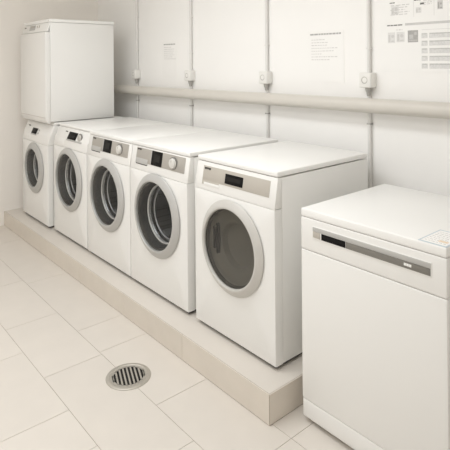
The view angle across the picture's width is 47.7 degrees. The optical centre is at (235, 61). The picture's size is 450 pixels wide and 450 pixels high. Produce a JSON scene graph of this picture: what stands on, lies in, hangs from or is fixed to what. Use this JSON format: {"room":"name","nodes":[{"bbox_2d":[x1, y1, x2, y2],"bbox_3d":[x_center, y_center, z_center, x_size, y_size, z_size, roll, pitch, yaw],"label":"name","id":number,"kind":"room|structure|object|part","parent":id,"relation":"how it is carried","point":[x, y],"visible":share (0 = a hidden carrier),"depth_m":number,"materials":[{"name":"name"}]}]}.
{"room":"laundry","nodes":[
{"label":"laundry","id":0,"kind":"room"},
{"bbox_2d":[0,0,97,225],"bbox_3d":[-2.714,0.230,4.119,3.400,2.700,0.100,0,0,-41],"label":"wall","id":1,"kind":"structure","parent":0,"point":[13,13],"depth_m":4.65,"materials":[{"name":"paint"}]},
{"bbox_2d":[0,225,353,449],"bbox_3d":[-0.767,1.512,1.887,3.400,0.100,5.808,0,0,-41],"label":"floor","id":2,"kind":"structure","parent":0,"point":[60,341],"depth_m":2.28,"materials":[{"name":"beige tile"}]},
{"bbox_2d":[106,363,150,390],"bbox_3d":[-0.496,1.459,2.359,0.206,0.006,0.206,0,0,-41],"label":"floor drain","id":3,"kind":"object","parent":2,"relation":"on","point":[128,376],"visible":1,"depth_m":2.35,"materials":[{"name":"metal"}]},
{"bbox_2d":[4,208,302,425],"bbox_3d":[-0.627,1.400,3.611,0.926,0.125,3.390,0,0,-41],"label":"plinth","id":4,"kind":"object","parent":2,"relation":"on","point":[270,393],"visible":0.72,"depth_m":2.56,"materials":[{"name":"beige concrete"}]},
{"bbox_2d":[23,116,122,227],"bbox_3d":[-1.453,0.921,4.511,0.712,0.848,0.596,0,0,-41],"label":"washing machine","id":5,"kind":"object","parent":4,"relation":"on","point":[38,137],"visible":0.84,"depth_m":4.22,"materials":[{"name":"white metal"}]},
{"bbox_3d":[-1.811,0.644,4.446,0.024,0.050,0.157,0,0,-41],"label":"detergent drawer","id":6,"kind":"part","parent":5,"relation":"part of","materials":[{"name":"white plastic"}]},
{"bbox_3d":[-1.706,0.897,4.291,0.032,0.426,0.426,0,0,-41],"label":"door","id":7,"kind":"part","parent":5,"relation":"part of","materials":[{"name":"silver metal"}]},
{"bbox_3d":[-1.680,1.004,4.314,0.045,0.647,0.596,0,0,-41],"label":"panel","id":8,"kind":"part","parent":5,"relation":"part of","materials":[{"name":"white metal"}]},
{"bbox_3d":[-1.667,0.601,4.327,0.084,0.158,0.596,0,0,-41],"label":"control panel","id":9,"kind":"part","parent":5,"relation":"part of","materials":[{"name":"white plastic"}]},
{"bbox_2d":[20,19,113,123],"bbox_3d":[-1.485,0.082,4.490,0.606,0.847,0.598,0,0,-41],"label":"dryer","id":10,"kind":"object","parent":5,"relation":"on","point":[67,66],"visible":1,"depth_m":4.26,"materials":[{"name":"white metal"}]},
{"bbox_3d":[-1.698,0.135,4.305,0.039,0.743,0.591,0,0,-41],"label":"door","id":11,"kind":"part","parent":10,"relation":"part of","materials":[{"name":"white plastic"}]},
{"bbox_3d":[-1.692,-0.276,4.313,0.033,0.072,0.584,0,0,-41],"label":"control panel","id":12,"kind":"part","parent":10,"relation":"part of","materials":[{"name":"white plastic"}]},
{"bbox_3d":[-1.475,-0.329,4.502,0.571,0.026,0.598,0,0,-41],"label":"panel","id":13,"kind":"part","parent":10,"relation":"part of","materials":[{"name":"white laminate"}]},
{"bbox_3d":[-1.424,0.509,4.540,0.627,0.023,0.596,0,0,-41],"label":"panel","id":14,"kind":"part","parent":5,"relation":"part of","materials":[{"name":"white laminate"}]},
{"bbox_2d":[54,117,164,249],"bbox_3d":[-1.001,0.915,4.018,0.712,0.853,0.596,0,0,-41],"label":"washing machine","id":15,"kind":"object","parent":4,"relation":"on","point":[71,141],"visible":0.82,"depth_m":3.86,"materials":[{"name":"white metal"}]},
{"bbox_3d":[-1.359,0.617,3.952,0.024,0.050,0.157,0,0,-41],"label":"detergent drawer","id":16,"kind":"part","parent":15,"relation":"part of","materials":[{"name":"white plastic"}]},
{"bbox_3d":[-1.254,0.884,3.798,0.032,0.470,0.470,0,0,-41],"label":"door","id":17,"kind":"part","parent":15,"relation":"part of","materials":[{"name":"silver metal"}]},
{"bbox_3d":[-1.228,0.989,3.820,0.045,0.670,0.596,0,0,-41],"label":"panel","id":18,"kind":"part","parent":15,"relation":"part of","materials":[{"name":"white metal"}]},
{"bbox_3d":[-1.215,0.583,3.834,0.084,0.140,0.596,0,0,-41],"label":"control panel","id":19,"kind":"part","parent":15,"relation":"part of","materials":[{"name":"white plastic"}]},
{"bbox_3d":[-0.974,0.500,4.044,0.633,0.023,0.596,0,0,-41],"label":"panel","id":20,"kind":"part","parent":15,"relation":"part of","materials":[{"name":"white laminate"}]},
{"bbox_2d":[87,123,213,276],"bbox_3d":[-0.597,0.911,3.557,0.718,0.853,0.596,0,0,-41],"label":"washing machine","id":21,"kind":"object","parent":4,"relation":"on","point":[109,154],"visible":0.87,"depth_m":3.39,"materials":[{"name":"white metal"}]},
{"bbox_3d":[-0.952,0.596,3.481,0.014,0.031,0.134,0,0,-41],"label":"detergent drawer","id":22,"kind":"part","parent":21,"relation":"part of","materials":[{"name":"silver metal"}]},
{"bbox_3d":[-0.853,0.878,3.336,0.032,0.472,0.472,0,0,-41],"label":"door","id":23,"kind":"part","parent":21,"relation":"part of","materials":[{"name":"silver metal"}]},
{"bbox_3d":[-0.826,0.984,3.358,0.045,0.672,0.596,0,0,-41],"label":"panel","id":24,"kind":"part","parent":21,"relation":"part of","materials":[{"name":"white metal"}]},
{"bbox_3d":[-0.829,0.580,3.359,0.046,0.134,0.596,0,0,-41],"label":"control panel","id":25,"kind":"part","parent":21,"relation":"part of","materials":[{"name":"white plastic"}]},
{"bbox_3d":[-0.581,0.496,3.575,0.665,0.024,0.596,0,0,-41],"label":"panel","id":26,"kind":"part","parent":21,"relation":"part of","materials":[{"name":"white metal"}]},
{"bbox_2d":[130,130,277,312],"bbox_3d":[-0.201,0.908,3.100,0.718,0.853,0.596,0,0,-41],"label":"washing machine","id":27,"kind":"object","parent":4,"relation":"on","point":[163,170],"visible":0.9,"depth_m":2.89,"materials":[{"name":"white metal"}]},
{"bbox_3d":[-0.556,0.592,3.024,0.014,0.031,0.134,0,0,-41],"label":"detergent drawer","id":28,"kind":"part","parent":27,"relation":"part of","materials":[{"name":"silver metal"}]},
{"bbox_3d":[-0.456,0.875,2.879,0.032,0.472,0.472,0,0,-41],"label":"door","id":29,"kind":"part","parent":27,"relation":"part of","materials":[{"name":"silver metal"}]},
{"bbox_3d":[-0.432,0.577,2.902,0.046,0.134,0.596,0,0,-41],"label":"control panel","id":30,"kind":"part","parent":27,"relation":"part of","materials":[{"name":"white plastic"}]},
{"bbox_3d":[-0.429,0.981,2.901,0.045,0.672,0.596,0,0,-41],"label":"panel","id":31,"kind":"part","parent":27,"relation":"part of","materials":[{"name":"white metal"}]},
{"bbox_3d":[-0.184,0.493,3.118,0.665,0.024,0.596,0,0,-41],"label":"panel","id":32,"kind":"part","parent":27,"relation":"part of","materials":[{"name":"white laminate"}]},
{"bbox_2d":[195,141,367,367],"bbox_3d":[0.229,0.904,2.609,0.712,0.853,0.572,0,0,-41],"label":"dryer","id":33,"kind":"object","parent":4,"relation":"on","point":[249,201],"visible":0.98,"depth_m":2.33,"materials":[{"name":"white metal"}]},
{"bbox_3d":[-0.124,0.606,2.523,0.011,0.021,0.130,0,0,-41],"label":"water tank drawer","id":34,"kind":"part","parent":33,"relation":"part of","materials":[{"name":"beige plastic"}]},
{"bbox_3d":[-0.034,0.876,2.381,0.006,0.364,0.364,0,0,-41],"label":"glass","id":35,"kind":"part","parent":33,"relation":"part of","materials":[{"name":"grey glass"}]},
{"bbox_3d":[-0.028,0.876,2.386,0.032,0.444,0.444,0,0,-41],"label":"door","id":36,"kind":"part","parent":33,"relation":"part of","materials":[{"name":"grey plastic"}]},
{"bbox_3d":[-0.004,0.573,2.409,0.046,0.134,0.572,0,0,-41],"label":"control panel","id":37,"kind":"part","parent":33,"relation":"part of","materials":[{"name":"white plastic"}]},
{"bbox_3d":[-0.001,0.977,2.408,0.045,0.672,0.572,0,0,-41],"label":"panel","id":38,"kind":"part","parent":33,"relation":"part of","materials":[{"name":"white metal"}]},
{"bbox_3d":[0.244,0.489,2.625,0.665,0.024,0.572,0,0,-41],"label":"panel","id":39,"kind":"part","parent":33,"relation":"part of","materials":[{"name":"white laminate"}]},
{"bbox_2d":[301,184,449,449],"bbox_3d":[0.694,1.020,2.029,0.607,0.861,0.611,0,0,-41],"label":"dishwasher","id":40,"kind":"object","parent":2,"relation":"on","point":[376,295],"visible":1,"depth_m":1.83,"materials":[{"name":"white metal"}]},
{"bbox_3d":[0.482,1.395,1.842,0.026,0.074,0.610,0,0,-41],"label":"kick plate","id":41,"kind":"part","parent":40,"relation":"part of","materials":[{"name":"white plastic"}]},
{"bbox_3d":[0.692,0.606,2.031,0.602,0.032,0.611,0,0,-41],"label":"panel","id":42,"kind":"part","parent":40,"relation":"part of","materials":[{"name":"white metal"}]},
{"bbox_3d":[0.476,0.690,1.842,0.027,0.128,0.611,0,0,-41],"label":"control panel","id":43,"kind":"part","parent":40,"relation":"part of","materials":[{"name":"white plastic"}]},
{"bbox_2d":[418,230,449,247],"bbox_3d":[0.691,0.589,1.694,0.150,0.002,0.098,0,0,-41],"label":"instruction sheet","id":44,"kind":"object","parent":40,"relation":"on","point":[440,237],"visible":1,"depth_m":1.69,"materials":[{"name":"white paper"}]},
{"bbox_2d":[98,0,449,196],"bbox_3d":[0.544,0.203,3.036,0.100,2.700,6.008,0,0,-41],"label":"wall","id":45,"kind":"structure","parent":0,"point":[228,36],"depth_m":3.27,"materials":[{"name":"paint"}]},
{"bbox_2d":[131,70,139,83],"bbox_3d":[-0.896,0.138,4.575,0.054,0.126,0.076,0,0,-41],"label":"power socket","id":46,"kind":"object","parent":45,"relation":"attached to","point":[135,74],"visible":1,"depth_m":4.55,"materials":[{"name":"white plastic"}]},
{"bbox_2d":[135,0,138,68],"bbox_3d":[-0.889,-0.479,4.584,0.024,1.106,0.027,0,0,-41],"label":"conduit","id":47,"kind":"object","parent":45,"relation":"attached to","point":[136,1],"visible":1,"depth_m":4.58,"materials":[{"name":"white plastic"}]},
{"bbox_2d":[136,84,138,117],"bbox_3d":[-0.879,0.769,4.583,0.024,1.134,0.027,0,0,-41],"label":"conduit","id":48,"kind":"object","parent":45,"relation":"attached to","point":[137,96],"visible":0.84,"depth_m":4.58,"materials":[{"name":"white plastic"}]},
{"bbox_2d":[162,41,176,77],"bbox_3d":[-0.550,-0.013,4.215,0.002,0.298,0.210,0,0,-41],"label":"paper notice","id":49,"kind":"object","parent":45,"relation":"attached to","point":[169,61],"visible":1,"depth_m":4.21,"materials":[{"name":"white paper"}]},
{"bbox_2d":[184,70,194,86],"bbox_3d":[-0.357,0.134,3.954,0.054,0.126,0.076,0,0,-41],"label":"power socket","id":50,"kind":"object","parent":45,"relation":"attached to","point":[189,75],"visible":1,"depth_m":3.93,"materials":[{"name":"white plastic"}]},
{"bbox_3d":[-0.377,0.111,3.939,0.004,0.074,0.068,0,0,-41],"label":"plate","id":51,"kind":"part","parent":50,"relation":"part of","materials":[{"name":"white plastic"}]},
{"bbox_2d":[189,0,192,69],"bbox_3d":[-0.350,-0.484,3.963,0.024,1.106,0.027,0,0,-41],"label":"conduit","id":52,"kind":"object","parent":45,"relation":"attached to","point":[190,1],"visible":1,"depth_m":3.96,"materials":[{"name":"white plastic"}]},
{"bbox_2d":[189,87,193,125],"bbox_3d":[-0.340,0.764,3.962,0.024,1.134,0.027,0,0,-41],"label":"conduit","id":53,"kind":"object","parent":45,"relation":"attached to","point":[191,105],"visible":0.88,"depth_m":3.96,"materials":[{"name":"white plastic"}]},
{"bbox_2d":[259,71,271,90],"bbox_3d":[0.195,0.129,3.318,0.054,0.126,0.076,0,0,-41],"label":"power socket","id":54,"kind":"object","parent":45,"relation":"attached to","point":[265,77],"visible":1,"depth_m":3.30,"materials":[{"name":"white plastic"}]},
{"bbox_3d":[0.175,0.106,3.303,0.004,0.074,0.068,0,0,-41],"label":"plate","id":55,"kind":"part","parent":54,"relation":"part of","materials":[{"name":"white plastic"}]},
{"bbox_2d":[264,0,269,70],"bbox_3d":[0.202,-0.489,3.328,0.024,1.106,0.027,0,0,-41],"label":"conduit","id":56,"kind":"object","parent":45,"relation":"attached to","point":[266,45],"visible":0.88,"depth_m":3.32,"materials":[{"name":"white plastic"}]},
{"bbox_2d":[265,91,269,137],"bbox_3d":[0.212,0.759,3.326,0.024,1.134,0.027,0,0,-41],"label":"conduit","id":57,"kind":"object","parent":45,"relation":"attached to","point":[267,113],"visible":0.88,"depth_m":3.32,"materials":[{"name":"white plastic"}]},
{"bbox_2d":[114,85,449,118],"bbox_3d":[0.464,0.236,2.966,0.110,0.100,5.805,0,0,-41],"label":"pipe","id":58,"kind":"object","parent":45,"relation":"attached to","point":[427,109],"visible":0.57,"depth_m":2.94,"materials":[{"name":"white metal"}]},
{"bbox_2d":[308,29,343,82],"bbox_3d":[0.525,-0.028,2.977,0.002,0.302,0.266,0,0,-41],"label":"paper notice","id":59,"kind":"object","parent":45,"relation":"attached to","point":[325,48],"visible":1,"depth_m":2.97,"materials":[{"name":"white paper"}]},
{"bbox_2d":[359,73,375,95],"bbox_3d":[0.707,0.124,2.728,0.054,0.126,0.076,0,0,-41],"label":"power socket","id":60,"kind":"object","parent":45,"relation":"attached to","point":[367,81],"visible":1,"depth_m":2.71,"materials":[{"name":"white plastic"}]},
{"bbox_2d":[361,76,367,84],"bbox_3d":[0.686,0.101,2.712,0.002,0.047,0.047,0,0,-41],"label":"socket","id":61,"kind":"object","parent":60,"relation":"attached to","point":[364,79],"depth_m":2.71,"materials":[{"name":"white plastic"}]},
{"bbox_3d":[0.688,0.101,2.712,0.004,0.074,0.068,0,0,-41],"label":"plate","id":62,"kind":"part","parent":60,"relation":"part of","materials":[{"name":"white plastic"}]},
{"bbox_2d":[366,0,372,71],"bbox_3d":[0.715,-0.494,2.737,0.024,1.106,0.027,0,0,-41],"label":"conduit","id":63,"kind":"object","parent":45,"relation":"attached to","point":[368,4],"visible":1,"depth_m":2.73,"materials":[{"name":"white plastic"}]},
{"bbox_2d":[367,96,372,187],"bbox_3d":[0.725,0.754,2.736,0.024,1.134,0.027,0,0,-41],"label":"conduit","id":64,"kind":"object","parent":45,"relation":"attached to","point":[369,123],"visible":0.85,"depth_m":2.73,"materials":[{"name":"white plastic"}]},
{"bbox_2d":[380,0,449,71],"bbox_3d":[1.042,-0.240,2.380,0.003,0.584,0.840,0,0,-41],"label":"poster","id":65,"kind":"object","parent":45,"relation":"attached to","point":[414,34],"visible":1,"depth_m":2.55,"materials":[{"name":"paper"}]}
]}

